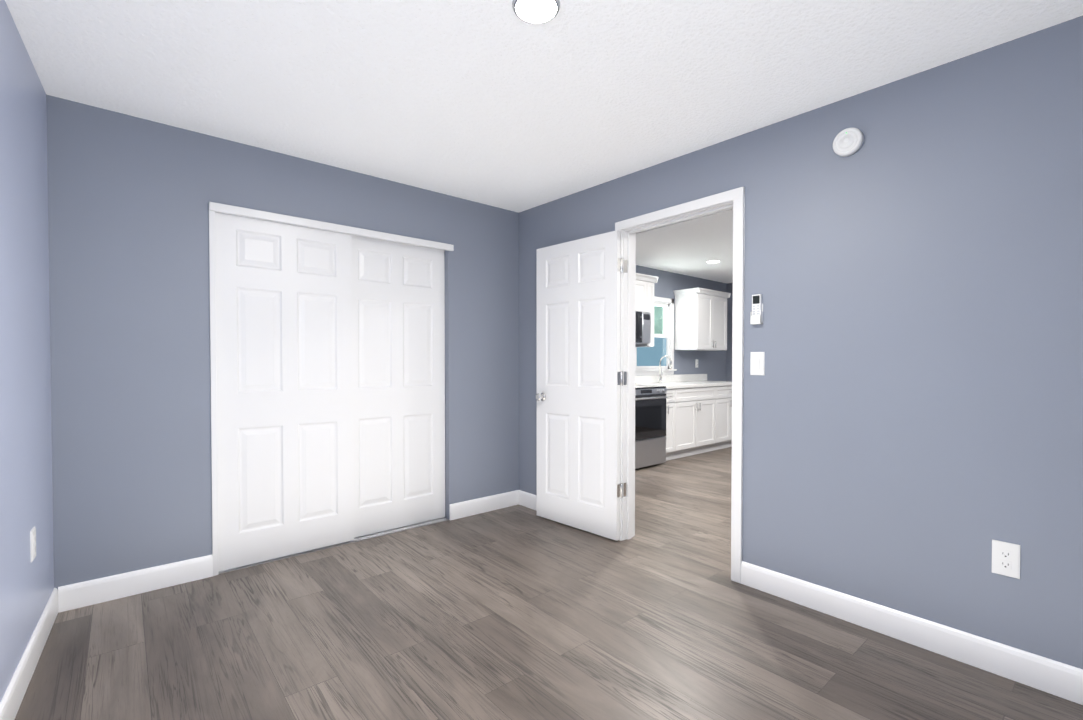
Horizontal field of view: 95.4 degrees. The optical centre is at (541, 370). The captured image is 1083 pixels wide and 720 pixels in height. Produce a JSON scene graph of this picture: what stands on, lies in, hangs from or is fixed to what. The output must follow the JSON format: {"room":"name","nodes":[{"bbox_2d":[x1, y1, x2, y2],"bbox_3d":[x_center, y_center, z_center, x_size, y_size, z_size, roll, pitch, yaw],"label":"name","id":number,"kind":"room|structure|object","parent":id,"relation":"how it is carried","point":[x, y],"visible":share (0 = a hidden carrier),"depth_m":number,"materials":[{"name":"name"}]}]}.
{"room":"empty bedroom","nodes":[
{"label":"empty bedroom","id":0,"kind":"room"},
{"bbox_2d":[0,0,53,701],"bbox_3d":[-1.368,-0.080,1.002,0.120,2.500,5.100,-1,1,-38],"label":"wall","id":1,"kind":"structure","parent":0,"point":[26,507],"depth_m":1.85,"materials":[{"name":"blue paint"}]},
{"bbox_2d":[0,588,57,719],"bbox_3d":[-1.067,1.114,0.742,0.014,0.120,4.050,-1,1,-38],"label":"baseboard","id":2,"kind":"structure","parent":1,"relation":"attached to","point":[13,696],"depth_m":1.83,"materials":[{"name":"white wood"}]},
{"bbox_2d":[30,526,35,561],"bbox_3d":[-2.017,0.688,1.958,0.008,0.122,0.074,-1,1,-38],"label":"electrical outlet","id":3,"kind":"object","parent":1,"relation":"attached to","point":[32,543],"visible":1,"depth_m":1.94,"materials":[{"name":"white plastic"}]},
{"bbox_2d":[46,95,518,589],"bbox_3d":[-1.290,-0.116,3.271,2.790,2.500,0.120,-1,1,-40],"label":"wall","id":4,"kind":"structure","parent":0,"point":[130,198],"depth_m":2.60,"materials":[{"name":"blue paint"}]},
{"bbox_2d":[58,555,212,612],"bbox_3d":[-2.063,1.086,2.543,0.615,0.120,0.014,-1,1,-40],"label":"baseboard","id":5,"kind":"structure","parent":4,"relation":"attached to","point":[95,591],"depth_m":2.51,"materials":[{"name":"white wood"}]},
{"bbox_2d":[209,210,218,575],"bbox_3d":[-1.859,0.117,2.783,0.029,2.050,0.130,-1,1,-40],"label":"trim","id":6,"kind":"structure","parent":4,"relation":"attached to","point":[213,372],"depth_m":2.73,"materials":[{"name":"white wood"}]},
{"bbox_2d":[215,212,353,570],"bbox_3d":[-1.543,0.109,3.018,0.755,2.031,0.035,-1,1,-40],"label":"closet door","id":7,"kind":"structure","parent":4,"relation":"in","point":[284,346],"depth_m":2.98,"materials":[{"name":"white paint"}]},
{"bbox_2d":[209,202,453,250],"bbox_3d":[-1.284,-0.914,3.247,1.526,0.044,0.144,-1,1,-40],"label":"trim","id":8,"kind":"structure","parent":4,"relation":"attached to","point":[260,215],"depth_m":3.08,"materials":[{"name":"white wood"}]},
{"bbox_2d":[219,517,448,573],"bbox_3d":[-1.291,1.127,3.284,1.464,0.013,0.104,-1,1,-40],"label":"door track","id":9,"kind":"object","parent":4,"relation":"attached to","point":[391,531],"depth_m":3.29,"materials":[{"name":"silver metal"}]},
{"bbox_2d":[352,235,444,536],"bbox_3d":[-1.032,0.101,3.509,0.755,2.031,0.035,-1,1,-40],"label":"closet door","id":10,"kind":"structure","parent":4,"relation":"in","point":[398,311],"depth_m":3.50,"materials":[{"name":"white paint"}]},
{"bbox_2d":[449,490,517,520],"bbox_3d":[-0.444,1.065,3.924,0.648,0.122,0.016,-1,1,-40],"label":"baseboard","id":11,"kind":"structure","parent":4,"relation":"attached to","point":[458,510],"depth_m":3.90,"materials":[{"name":"white wood"}]},
{"bbox_2d":[5,0,1082,282],"bbox_3d":[1.440,-1.333,3.502,8.170,0.100,4.900,-1,2,-40],"label":"ceiling","id":12,"kind":"structure","parent":0,"point":[495,102],"depth_m":2.08,"materials":[{"name":"white paint"}]},
{"bbox_2d":[512,0,559,23],"bbox_3d":[-0.018,-1.240,1.680,0.164,0.014,0.164,-1,1,-40],"label":"recessed light","id":13,"kind":"object","parent":12,"relation":"in","point":[536,11],"visible":1,"depth_m":1.69,"materials":[{"name":"white plastic"}]},
{"bbox_2d":[706,260,720,262],"bbox_3d":[2.116,-1.347,6.076,0.180,0.009,0.180,-1,1,-40],"label":"recessed light","id":14,"kind":"object","parent":12,"relation":"in","point":[712,261],"visible":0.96,"depth_m":6.05,"materials":[{"name":"white plastic"}]},
{"bbox_2d":[15,447,1082,719],"bbox_3d":[1.440,1.180,3.542,8.170,0.100,4.900,-1,1,-40],"label":"floor","id":15,"kind":"structure","parent":0,"point":[517,613],"depth_m":2.09,"materials":[{"name":"wood"}]},
{"bbox_2d":[635,385,666,468],"bbox_3d":[0.983,0.638,5.727,0.764,0.915,0.689,-1,1,-40],"label":"range","id":16,"kind":"object","parent":15,"relation":"on","point":[650,425],"visible":0.48,"depth_m":5.55,"materials":[{"name":"silver metal"}]},
{"bbox_2d":[664,389,675,460],"bbox_3d":[1.327,0.650,6.096,0.235,0.880,0.605,-1,1,-40],"label":"base cabinet","id":17,"kind":"object","parent":15,"relation":"on","point":[671,393],"depth_m":5.90,"materials":[{"name":"white wood"}]},
{"bbox_2d":[676,386,715,458],"bbox_3d":[1.767,0.644,6.471,0.920,0.880,0.605,-1,1,-40],"label":"base cabinet","id":18,"kind":"object","parent":15,"relation":"on","point":[698,420],"depth_m":6.24,"materials":[{"name":"white wood"}]},
{"bbox_2d":[635,374,731,388],"bbox_3d":[1.635,0.134,6.341,2.820,0.142,0.623,-1,1,-40],"label":"countertop","id":19,"kind":"structure","parent":18,"relation":"on","point":[682,381],"depth_m":6.64,"materials":[{"name":"stone"}]},
{"bbox_2d":[658,355,671,382],"bbox_3d":[1.642,-0.022,6.516,0.083,0.366,0.210,-1,1,-40],"label":"faucet","id":20,"kind":"object","parent":19,"relation":"on","point":[660,377],"visible":1,"depth_m":6.55,"materials":[{"name":"silver metal"}]},
{"bbox_2d":[716,385,731,449],"bbox_3d":[2.403,0.635,7.012,0.751,0.880,0.605,-1,1,-40],"label":"base cabinet","id":21,"kind":"object","parent":15,"relation":"on","point":[723,393],"depth_m":6.70,"materials":[{"name":"white wood"}]},
{"bbox_2d":[635,265,725,380],"bbox_3d":[0.015,-0.150,5.447,7.600,2.500,0.120,-1,1,-40],"label":"wall","id":22,"kind":"structure","parent":0,"point":[712,365],"depth_m":7.18,"materials":[{"name":"blue paint"}]},
{"bbox_2d":[635,273,658,346],"bbox_3d":[0.935,-0.720,5.877,0.980,0.855,0.394,-1,1,-40],"label":"upper cabinet","id":23,"kind":"object","parent":22,"relation":"attached to","point":[644,293],"visible":0.33,"depth_m":5.95,"materials":[{"name":"white wood"}]},
{"bbox_2d":[635,311,650,343],"bbox_3d":[0.900,-0.514,5.806,0.755,0.375,0.454,-1,1,-40],"label":"microwave","id":24,"kind":"object","parent":23,"relation":"attached to","point":[643,329],"visible":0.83,"depth_m":5.81,"materials":[{"name":"silver metal"}]},
{"bbox_2d":[635,296,676,374],"bbox_3d":[1.495,-0.473,6.658,0.940,1.056,0.140,-1,1,-40],"label":"kitchen window","id":25,"kind":"structure","parent":22,"relation":"in","point":[647,359],"depth_m":6.79,"materials":[{"name":"white"}]},
{"bbox_2d":[673,287,730,350],"bbox_3d":[2.301,-0.711,7.042,0.850,0.830,0.394,-1,1,-40],"label":"upper cabinet","id":26,"kind":"object","parent":22,"relation":"attached to","point":[700,319],"visible":1,"depth_m":6.84,"materials":[{"name":"white wood"}]},
{"bbox_2d":[726,283,732,380],"bbox_3d":[4.503,-0.161,6.132,0.120,2.500,4.900,-1,1,-40],"label":"wall","id":27,"kind":"structure","parent":0,"point":[729,287],"depth_m":7.82,"materials":[{"name":"blue paint"}]},
{"bbox_2d":[519,16,1082,668],"bbox_3d":[0.840,-0.112,3.010,0.114,2.500,4.660,-1,1,-40],"label":"wall","id":28,"kind":"structure","parent":0,"point":[913,402],"depth_m":2.06,"materials":[{"name":"blue paint"}]},
{"bbox_2d":[518,490,536,510],"bbox_3d":[0.151,1.068,3.737,0.016,0.122,1.071,-1,1,-40],"label":"baseboard","id":29,"kind":"structure","parent":28,"relation":"attached to","point":[526,499],"depth_m":4.04,"materials":[{"name":"white wood"}]},
{"bbox_2d":[535,230,622,540],"bbox_3d":[0.245,0.097,3.519,0.153,2.043,0.776,-1,1,-44],"label":"entry door","id":30,"kind":"structure","parent":28,"relation":"in","point":[577,396],"depth_m":3.47,"materials":[{"name":"white paint"}]},
{"bbox_2d":[615,187,744,583],"bbox_3d":[0.837,0.077,3.017,0.150,2.123,0.898,-1,1,-40],"label":"door frame","id":31,"kind":"structure","parent":28,"relation":"attached to","point":[736,196],"depth_m":2.95,"materials":[{"name":"white wood"}]},
{"bbox_2d":[750,294,762,323],"bbox_3d":[1.122,-0.320,2.568,0.026,0.153,0.055,-1,1,-40],"label":"remote holder","id":32,"kind":"object","parent":28,"relation":"attached to","point":[757,313],"visible":1,"depth_m":2.56,"materials":[{"name":"white plastic"}]},
{"bbox_2d":[750,352,764,374],"bbox_3d":[1.128,-0.038,2.577,0.012,0.122,0.074,-1,1,-40],"label":"light switch","id":33,"kind":"object","parent":28,"relation":"attached to","point":[757,363],"visible":1,"depth_m":2.57,"materials":[{"name":"white plastic"}]},
{"bbox_2d":[833,128,863,156],"bbox_3d":[1.389,-1.040,2.237,0.034,0.120,0.120,-1,1,-40],"label":"smoke detector","id":34,"kind":"object","parent":28,"relation":"attached to","point":[847,142],"visible":0.98,"depth_m":2.22,"materials":[{"name":"white plastic"}]},
{"bbox_2d":[741,561,1082,704],"bbox_3d":[1.680,1.096,1.944,0.016,0.122,1.860,-1,1,-40],"label":"baseboard","id":35,"kind":"structure","parent":28,"relation":"attached to","point":[1055,678],"depth_m":2.03,"materials":[{"name":"white wood"}]},
{"bbox_2d":[992,540,1019,578],"bbox_3d":[1.752,0.711,1.859,0.008,0.126,0.078,-1,1,-40],"label":"electrical outlet","id":36,"kind":"object","parent":28,"relation":"attached to","point":[1005,558],"visible":1,"depth_m":1.86,"materials":[{"name":"white plastic"}]},
{"label":"outside","id":37,"kind":"structure","parent":0,"visible":0},
{"bbox_2d":[654,306,662,333],"bbox_3d":[1.109,-0.529,7.241,3.000,3.200,0.001,-1,1,-40],"label":"window","id":38,"kind":"structure","parent":37,"point":[659,309],"depth_m":7.89,"materials":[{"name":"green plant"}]}
]}

